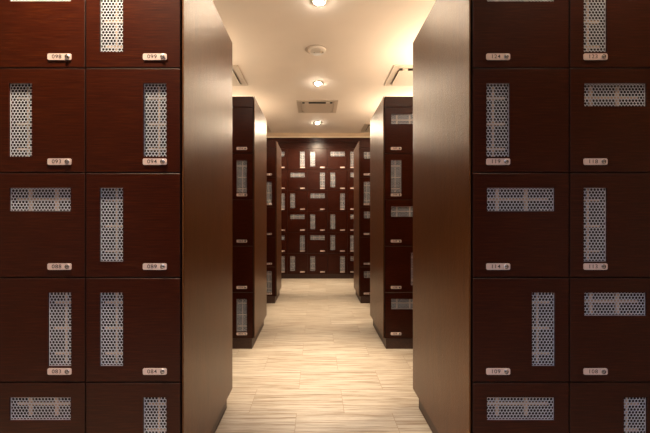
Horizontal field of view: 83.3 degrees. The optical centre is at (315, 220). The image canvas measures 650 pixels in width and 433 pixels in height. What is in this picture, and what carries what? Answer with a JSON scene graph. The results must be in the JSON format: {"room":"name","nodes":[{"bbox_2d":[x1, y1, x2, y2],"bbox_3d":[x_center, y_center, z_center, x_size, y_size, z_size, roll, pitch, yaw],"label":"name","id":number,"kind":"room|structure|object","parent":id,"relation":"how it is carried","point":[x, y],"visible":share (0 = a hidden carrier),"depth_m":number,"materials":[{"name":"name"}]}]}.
{"room":"changing room","nodes":[
{"label":"changing room","id":0,"kind":"room"},
{"bbox_2d":[267,133,369,135],"bbox_3d":[0.030,-1.649,7.173,4.980,0.063,0.375,0,0,0],"label":"wall","id":1,"kind":"structure","parent":0,"point":[268,134],"depth_m":6.99,"materials":[{"name":"beige paint"}]},
{"bbox_2d":[267,136,369,137],"bbox_3d":[0.030,-1.603,7.162,4.980,0.027,0.397,0,0,0],"label":"trim","id":2,"kind":"structure","parent":1,"relation":"attached to","point":[267,136],"depth_m":6.96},
{"bbox_2d":[215,279,431,432],"bbox_3d":[0.030,1.156,2.380,4.980,0.100,9.960,0,0,0],"label":"floor","id":3,"kind":"structure","parent":0,"point":[318,362],"depth_m":2.61,"materials":[{"name":"stone"}]},
{"bbox_2d":[0,0,231,432],"bbox_3d":[-1.411,0.015,1.796,1.812,2.182,0.818,0,0,0],"label":"lockers","id":4,"kind":"object","parent":3,"relation":"on","point":[116,115],"visible":1,"depth_m":1.39,"materials":[{"name":"brown laminate"}]},
{"bbox_2d":[10,84,31,156],"bbox_3d":[-1.128,-0.386,1.418,0.088,0.281,0.036,0,0,0],"label":"grille","id":5,"kind":"object","parent":4,"relation":"attached to","point":[28,98],"depth_m":1.40,"materials":[{"name":"metal"}]},
{"bbox_2d":[11,397,70,419],"bbox_3d":[-1.054,0.718,1.418,0.234,0.088,0.036,0,0,0],"label":"grille","id":6,"kind":"object","parent":4,"relation":"attached to","point":[31,402],"depth_m":1.40,"materials":[{"name":"metal"}]},
{"bbox_2d":[11,188,70,210],"bbox_3d":[-1.054,-0.082,1.418,0.234,0.088,0.036,0,0,0],"label":"grille","id":7,"kind":"object","parent":4,"relation":"attached to","point":[30,199],"depth_m":1.40,"materials":[{"name":"metal"}]},
{"bbox_2d":[11,0,70,0],"bbox_3d":[-1.054,-0.882,1.418,0.234,0.088,0.036,0,0,0],"label":"grille","id":8,"kind":"object","parent":4,"relation":"attached to","point":[11,0],"depth_m":1.40,"materials":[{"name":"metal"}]},
{"bbox_2d":[49,293,70,365],"bbox_3d":[-0.979,0.414,1.418,0.088,0.281,0.036,0,0,0],"label":"grille","id":9,"kind":"object","parent":4,"relation":"attached to","point":[66,302],"depth_m":1.40,"materials":[{"name":"metal"}]},
{"bbox_2d":[101,293,122,365],"bbox_3d":[-0.781,0.414,1.418,0.088,0.281,0.036,0,0,0],"label":"grille","id":10,"kind":"object","parent":4,"relation":"attached to","point":[116,301],"depth_m":1.40,"materials":[{"name":"metal"}]},
{"bbox_2d":[101,188,122,260],"bbox_3d":[-0.781,0.014,1.418,0.088,0.281,0.036,0,0,0],"label":"grille","id":11,"kind":"object","parent":4,"relation":"attached to","point":[117,200],"depth_m":1.40,"materials":[{"name":"metal"}]},
{"bbox_2d":[101,0,122,51],"bbox_3d":[-0.781,-0.786,1.418,0.088,0.281,0.036,0,0,0],"label":"grille","id":12,"kind":"object","parent":4,"relation":"attached to","point":[117,21],"depth_m":1.40,"materials":[{"name":"metal"}]},
{"bbox_2d":[144,397,165,432],"bbox_3d":[-0.615,0.814,1.418,0.088,0.281,0.036,0,0,0],"label":"grille","id":13,"kind":"object","parent":4,"relation":"attached to","point":[153,403],"depth_m":1.40,"materials":[{"name":"metal"}]},
{"bbox_2d":[144,84,165,156],"bbox_3d":[-0.615,-0.386,1.418,0.088,0.281,0.036,0,0,0],"label":"grille","id":14,"kind":"object","parent":4,"relation":"attached to","point":[158,98],"depth_m":1.40,"materials":[{"name":"metal"}]},
{"bbox_2d":[232,96,266,348],"bbox_3d":[-1.462,0.015,3.536,1.862,2.182,0.778,0,0,0],"label":"lockers","id":15,"kind":"object","parent":3,"relation":"on","point":[249,124],"visible":0.12,"depth_m":3.15,"materials":[{"name":"brown laminate"}]},
{"bbox_2d":[237,299,246,330],"bbox_3d":[-0.641,0.814,3.178,0.088,0.281,0.036,0,0,0],"label":"grille","id":16,"kind":"object","parent":15,"relation":"attached to","point":[241,302],"depth_m":3.16,"materials":[{"name":"metal"}]},
{"bbox_2d":[237,160,246,192],"bbox_3d":[-0.641,-0.386,3.178,0.088,0.281,0.036,0,0,0],"label":"grille","id":17,"kind":"object","parent":15,"relation":"attached to","point":[242,165],"depth_m":3.16,"materials":[{"name":"metal"}]},
{"bbox_2d":[267,141,280,302],"bbox_3d":[-1.459,0.015,5.232,1.862,2.182,0.676,0,0,0],"label":"lockers","id":18,"kind":"object","parent":3,"relation":"on","point":[273,149],"visible":0.12,"depth_m":4.90,"materials":[{"name":"brown laminate"}]},
{"bbox_2d":[267,272,271,291],"bbox_3d":[-0.638,0.814,4.925,0.088,0.281,0.036,0,0,0],"label":"grille","id":19,"kind":"object","parent":18,"relation":"attached to","point":[270,282],"depth_m":4.91,"materials":[{"name":"metal"}]},
{"bbox_2d":[267,183,271,202],"bbox_3d":[-0.638,-0.386,4.925,0.088,0.281,0.036,0,0,0],"label":"grille","id":20,"kind":"object","parent":18,"relation":"attached to","point":[267,183],"depth_m":4.91,"materials":[{"name":"metal"}]},
{"bbox_2d":[267,138,369,278],"bbox_3d":[0.030,-0.241,7.163,2.680,2.694,0.389,0,0,0],"label":"lockers","id":21,"kind":"object","parent":3,"relation":"on","point":[317,174],"visible":0.53,"depth_m":6.99,"materials":[{"name":"laminate"}]},
{"bbox_2d":[281,256,284,270],"bbox_3d":[-0.643,0.814,7.010,0.088,0.281,0.036,0,0,0],"label":"grille","id":22,"kind":"object","parent":21,"relation":"attached to","point":[282,258],"depth_m":6.99,"materials":[{"name":"metal"}]},
{"bbox_2d":[281,194,284,207],"bbox_3d":[-0.643,-0.386,7.010,0.088,0.281,0.036,0,0,0],"label":"grille","id":23,"kind":"object","parent":21,"relation":"attached to","point":[282,197],"depth_m":6.99,"materials":[{"name":"metal"}]},
{"bbox_2d":[290,256,294,270],"bbox_3d":[-0.446,0.814,7.010,0.088,0.281,0.036,0,0,0],"label":"grille","id":24,"kind":"object","parent":21,"relation":"attached to","point":[293,268],"depth_m":6.99,"materials":[{"name":"metal"}]},
{"bbox_2d":[290,194,294,207],"bbox_3d":[-0.446,-0.386,7.010,0.088,0.281,0.036,0,0,0],"label":"grille","id":25,"kind":"object","parent":21,"relation":"attached to","point":[291,205],"depth_m":6.99,"materials":[{"name":"metal"}]},
{"bbox_2d":[291,214,304,218],"bbox_3d":[-0.353,-0.082,7.010,0.270,0.088,0.036,0,0,0],"label":"grille","id":26,"kind":"object","parent":21,"relation":"attached to","point":[293,216],"depth_m":6.99,"materials":[{"name":"metal"}]},
{"bbox_2d":[300,235,304,249],"bbox_3d":[-0.260,0.414,7.010,0.088,0.281,0.036,0,0,0],"label":"grille","id":27,"kind":"object","parent":21,"relation":"attached to","point":[302,236],"depth_m":6.99,"materials":[{"name":"metal"}]},
{"bbox_2d":[300,152,304,165],"bbox_3d":[-0.260,-1.186,7.010,0.088,0.281,0.036,0,0,0],"label":"grille","id":28,"kind":"object","parent":21,"relation":"attached to","point":[302,153],"depth_m":6.99,"materials":[{"name":"metal"}]},
{"bbox_2d":[310,256,314,270],"bbox_3d":[-0.063,0.814,7.010,0.088,0.281,0.036,0,0,0],"label":"grille","id":29,"kind":"object","parent":21,"relation":"attached to","point":[313,268],"depth_m":6.99,"materials":[{"name":"metal"}]},
{"bbox_2d":[310,214,314,228],"bbox_3d":[-0.063,0.014,7.010,0.088,0.281,0.036,0,0,0],"label":"grille","id":30,"kind":"object","parent":21,"relation":"attached to","point":[310,214],"depth_m":6.99,"materials":[{"name":"metal"}]},
{"bbox_2d":[310,152,314,165],"bbox_3d":[-0.063,-1.186,7.010,0.088,0.281,0.036,0,0,0],"label":"grille","id":31,"kind":"object","parent":21,"relation":"attached to","point":[311,153],"depth_m":6.99,"materials":[{"name":"metal"}]},
{"bbox_2d":[311,235,324,239],"bbox_3d":[0.030,0.318,7.010,0.270,0.088,0.036,0,0,0],"label":"grille","id":32,"kind":"object","parent":21,"relation":"attached to","point":[313,237],"depth_m":6.99,"materials":[{"name":"metal"}]},
{"bbox_2d":[320,173,324,186],"bbox_3d":[0.123,-0.786,7.010,0.088,0.281,0.036,0,0,0],"label":"grille","id":33,"kind":"object","parent":21,"relation":"attached to","point":[322,179],"depth_m":6.99,"materials":[{"name":"metal"}]},
{"bbox_2d":[330,235,334,249],"bbox_3d":[0.320,0.414,7.010,0.088,0.281,0.036,0,0,0],"label":"grille","id":34,"kind":"object","parent":21,"relation":"attached to","point":[332,238],"depth_m":6.99,"materials":[{"name":"metal"}]},
{"bbox_2d":[330,214,334,228],"bbox_3d":[0.320,0.014,7.010,0.088,0.281,0.036,0,0,0],"label":"grille","id":35,"kind":"object","parent":21,"relation":"attached to","point":[332,216],"depth_m":6.99,"materials":[{"name":"metal"}]},
{"bbox_2d":[330,173,334,186],"bbox_3d":[0.320,-0.786,7.010,0.088,0.281,0.036,0,0,0],"label":"grille","id":36,"kind":"object","parent":21,"relation":"attached to","point":[332,180],"depth_m":6.99,"materials":[{"name":"metal"}]},
{"bbox_2d":[331,152,344,155],"bbox_3d":[0.413,-1.282,7.010,0.270,0.088,0.036,0,0,0],"label":"grille","id":37,"kind":"object","parent":21,"relation":"attached to","point":[333,154],"depth_m":6.99,"materials":[{"name":"metal"}]},
{"bbox_2d":[340,256,344,270],"bbox_3d":[0.506,0.814,7.010,0.088,0.281,0.036,0,0,0],"label":"grille","id":38,"kind":"object","parent":21,"relation":"attached to","point":[342,268],"depth_m":6.99,"materials":[{"name":"metal"}]},
{"bbox_2d":[340,194,344,207],"bbox_3d":[0.506,-0.386,7.010,0.088,0.281,0.036,0,0,0],"label":"grille","id":39,"kind":"object","parent":21,"relation":"attached to","point":[342,205],"depth_m":6.99,"materials":[{"name":"metal"}]},
{"bbox_2d":[350,235,353,249],"bbox_3d":[0.703,0.414,7.010,0.088,0.281,0.036,0,0,0],"label":"grille","id":40,"kind":"object","parent":21,"relation":"attached to","point":[352,238],"depth_m":6.99,"materials":[{"name":"metal"}]},
{"bbox_2d":[350,152,353,165],"bbox_3d":[0.703,-1.186,7.010,0.088,0.281,0.036,0,0,0],"label":"grille","id":41,"kind":"object","parent":21,"relation":"attached to","point":[352,159],"depth_m":6.99,"materials":[{"name":"metal"}]},
{"bbox_2d":[354,141,369,302],"bbox_3d":[1.507,0.015,5.232,1.862,2.182,0.676,0,0,0],"label":"lockers","id":42,"kind":"object","parent":3,"relation":"on","point":[362,149],"visible":0.16,"depth_m":4.90,"materials":[{"name":"brown laminate"}]},
{"bbox_2d":[364,182,369,202],"bbox_3d":[0.686,-0.386,4.925,0.088,0.281,0.036,0,0,0],"label":"grille","id":43,"kind":"object","parent":42,"relation":"attached to","point":[365,184],"depth_m":4.91,"materials":[{"name":"metal"}]},
{"bbox_2d":[370,96,412,348],"bbox_3d":[1.513,0.015,3.536,1.862,2.182,0.778,0,0,0],"label":"lockers","id":44,"kind":"object","parent":3,"relation":"on","point":[391,124],"visible":0.12,"depth_m":3.15,"materials":[{"name":"brown laminate"}]},
{"bbox_2d":[391,160,400,192],"bbox_3d":[0.692,-0.386,3.178,0.088,0.281,0.036,0,0,0],"label":"grille","id":45,"kind":"object","parent":44,"relation":"attached to","point":[392,177],"depth_m":3.16,"materials":[{"name":"metal"}]},
{"bbox_2d":[391,299,412,308],"bbox_3d":[0.778,0.718,3.178,0.257,0.088,0.036,0,0,0],"label":"grille","id":46,"kind":"object","parent":44,"relation":"attached to","point":[396,303],"depth_m":3.16,"materials":[{"name":"metal"}]},
{"bbox_2d":[391,206,412,216],"bbox_3d":[0.778,-0.082,3.178,0.257,0.088,0.036,0,0,0],"label":"grille","id":47,"kind":"object","parent":44,"relation":"attached to","point":[396,210],"depth_m":3.16,"materials":[{"name":"metal"}]},
{"bbox_2d":[391,114,412,123],"bbox_3d":[0.778,-0.882,3.178,0.257,0.088,0.036,0,0,0],"label":"grille","id":48,"kind":"object","parent":44,"relation":"attached to","point":[409,119],"depth_m":3.16,"materials":[{"name":"metal"}]},
{"bbox_2d":[413,0,649,432],"bbox_3d":[1.499,0.015,1.796,1.828,2.182,0.818,0,0,0],"label":"lockers","id":49,"kind":"object","parent":3,"relation":"on","point":[531,118],"visible":1,"depth_m":1.39,"materials":[{"name":"brown laminate"}]},
{"bbox_2d":[487,84,508,156],"bbox_3d":[0.695,-0.386,1.418,0.088,0.281,0.036,0,0,0],"label":"grille","id":50,"kind":"object","parent":49,"relation":"attached to","point":[492,98],"depth_m":1.40,"materials":[{"name":"metal"}]},
{"bbox_2d":[487,397,553,419],"bbox_3d":[0.782,0.718,1.418,0.258,0.088,0.036,0,0,0],"label":"grille","id":51,"kind":"object","parent":49,"relation":"attached to","point":[525,399],"depth_m":1.40,"materials":[{"name":"metal"}]},
{"bbox_2d":[487,188,553,210],"bbox_3d":[0.782,-0.082,1.418,0.258,0.088,0.036,0,0,0],"label":"grille","id":52,"kind":"object","parent":49,"relation":"attached to","point":[525,199],"depth_m":1.40,"materials":[{"name":"metal"}]},
{"bbox_2d":[487,0,553,0],"bbox_3d":[0.782,-0.882,1.418,0.258,0.088,0.036,0,0,0],"label":"grille","id":53,"kind":"object","parent":49,"relation":"attached to","point":[487,0],"depth_m":1.40,"materials":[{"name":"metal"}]},
{"bbox_2d":[532,293,553,365],"bbox_3d":[0.869,0.414,1.418,0.088,0.281,0.036,0,0,0],"label":"grille","id":54,"kind":"object","parent":49,"relation":"attached to","point":[536,301],"depth_m":1.40,"materials":[{"name":"metal"}]},
{"bbox_2d":[584,188,605,260],"bbox_3d":[1.066,0.014,1.418,0.088,0.281,0.036,0,0,0],"label":"grille","id":55,"kind":"object","parent":49,"relation":"attached to","point":[587,196],"depth_m":1.40,"materials":[{"name":"metal"}]},
{"bbox_2d":[584,0,605,51],"bbox_3d":[1.066,-0.786,1.418,0.088,0.281,0.036,0,0,0],"label":"grille","id":56,"kind":"object","parent":49,"relation":"attached to","point":[587,22],"depth_m":1.40,"materials":[{"name":"metal"}]},
{"bbox_2d":[584,293,644,314],"bbox_3d":[1.143,0.318,1.418,0.238,0.088,0.036,0,0,0],"label":"grille","id":57,"kind":"object","parent":49,"relation":"attached to","point":[590,300],"depth_m":1.40,"materials":[{"name":"metal"}]},
{"bbox_2d":[584,84,644,105],"bbox_3d":[1.143,-0.482,1.418,0.238,0.088,0.036,0,0,0],"label":"grille","id":58,"kind":"object","parent":49,"relation":"attached to","point":[590,97],"depth_m":1.40,"materials":[{"name":"metal"}]},
{"bbox_2d":[624,397,645,432],"bbox_3d":[1.220,0.814,1.418,0.088,0.281,0.036,0,0,0],"label":"grille","id":59,"kind":"object","parent":49,"relation":"attached to","point":[626,401],"depth_m":1.40,"materials":[{"name":"metal"}]},
{"bbox_2d":[212,0,435,132],"bbox_3d":[0.030,-1.730,2.380,4.980,0.100,9.960,0,0,0],"label":"ceiling","id":60,"kind":"structure","parent":0,"point":[363,40],"depth_m":3.68,"materials":[{"name":"white paint"}]},
{"bbox_2d":[232,65,247,85],"bbox_3d":[-1.130,-1.665,4.220,0.580,0.030,0.580,0,0,0],"label":"ceiling vent","id":61,"kind":"object","parent":60,"relation":"in","point":[238,79],"visible":0.34,"depth_m":4.24,"materials":[{"name":"metal"}]},
{"bbox_2d":[305,45,326,54],"bbox_3d":[0.000,-1.665,3.580,0.212,0.031,0.212,0,0,0],"label":"smoke detector","id":62,"kind":"object","parent":60,"relation":"attached to","point":[312,49],"visible":1,"depth_m":3.55,"materials":[{"name":"plastic"}]},
{"bbox_2d":[296,100,337,112],"bbox_3d":[0.018,-1.665,5.350,0.580,0.030,0.580,0,0,0],"label":"ceiling vent","id":63,"kind":"object","parent":60,"relation":"in","point":[304,106],"visible":1,"depth_m":5.26,"materials":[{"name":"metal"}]},
{"bbox_2d":[313,81,322,85],"bbox_3d":[0.025,-1.665,4.440,0.124,0.030,0.124,0,0,0],"label":"recessed light","id":64,"kind":"object","parent":60,"relation":"in","point":[317,83],"visible":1,"depth_m":4.42,"materials":[{"name":"white metal"}]},
{"bbox_2d":[311,0,326,5],"bbox_3d":[0.025,-1.665,2.780,0.124,0.030,0.124,0,0,0],"label":"recessed light","id":65,"kind":"object","parent":60,"relation":"in","point":[315,2],"visible":1,"depth_m":2.78,"materials":[{"name":"white metal"}]},
{"bbox_2d":[361,123,369,131],"bbox_3d":[1.130,-1.665,6.550,0.580,0.030,0.580,0,0,0],"label":"ceiling vent","id":66,"kind":"object","parent":60,"relation":"in","point":[366,128],"visible":0.27,"depth_m":6.52,"materials":[{"name":"metal"}]},
{"bbox_2d":[384,65,412,85],"bbox_3d":[1.130,-1.665,4.220,0.580,0.030,0.580,0,0,0],"label":"ceiling vent","id":67,"kind":"object","parent":60,"relation":"in","point":[400,75],"visible":0.44,"depth_m":4.19,"materials":[{"name":"metal"}]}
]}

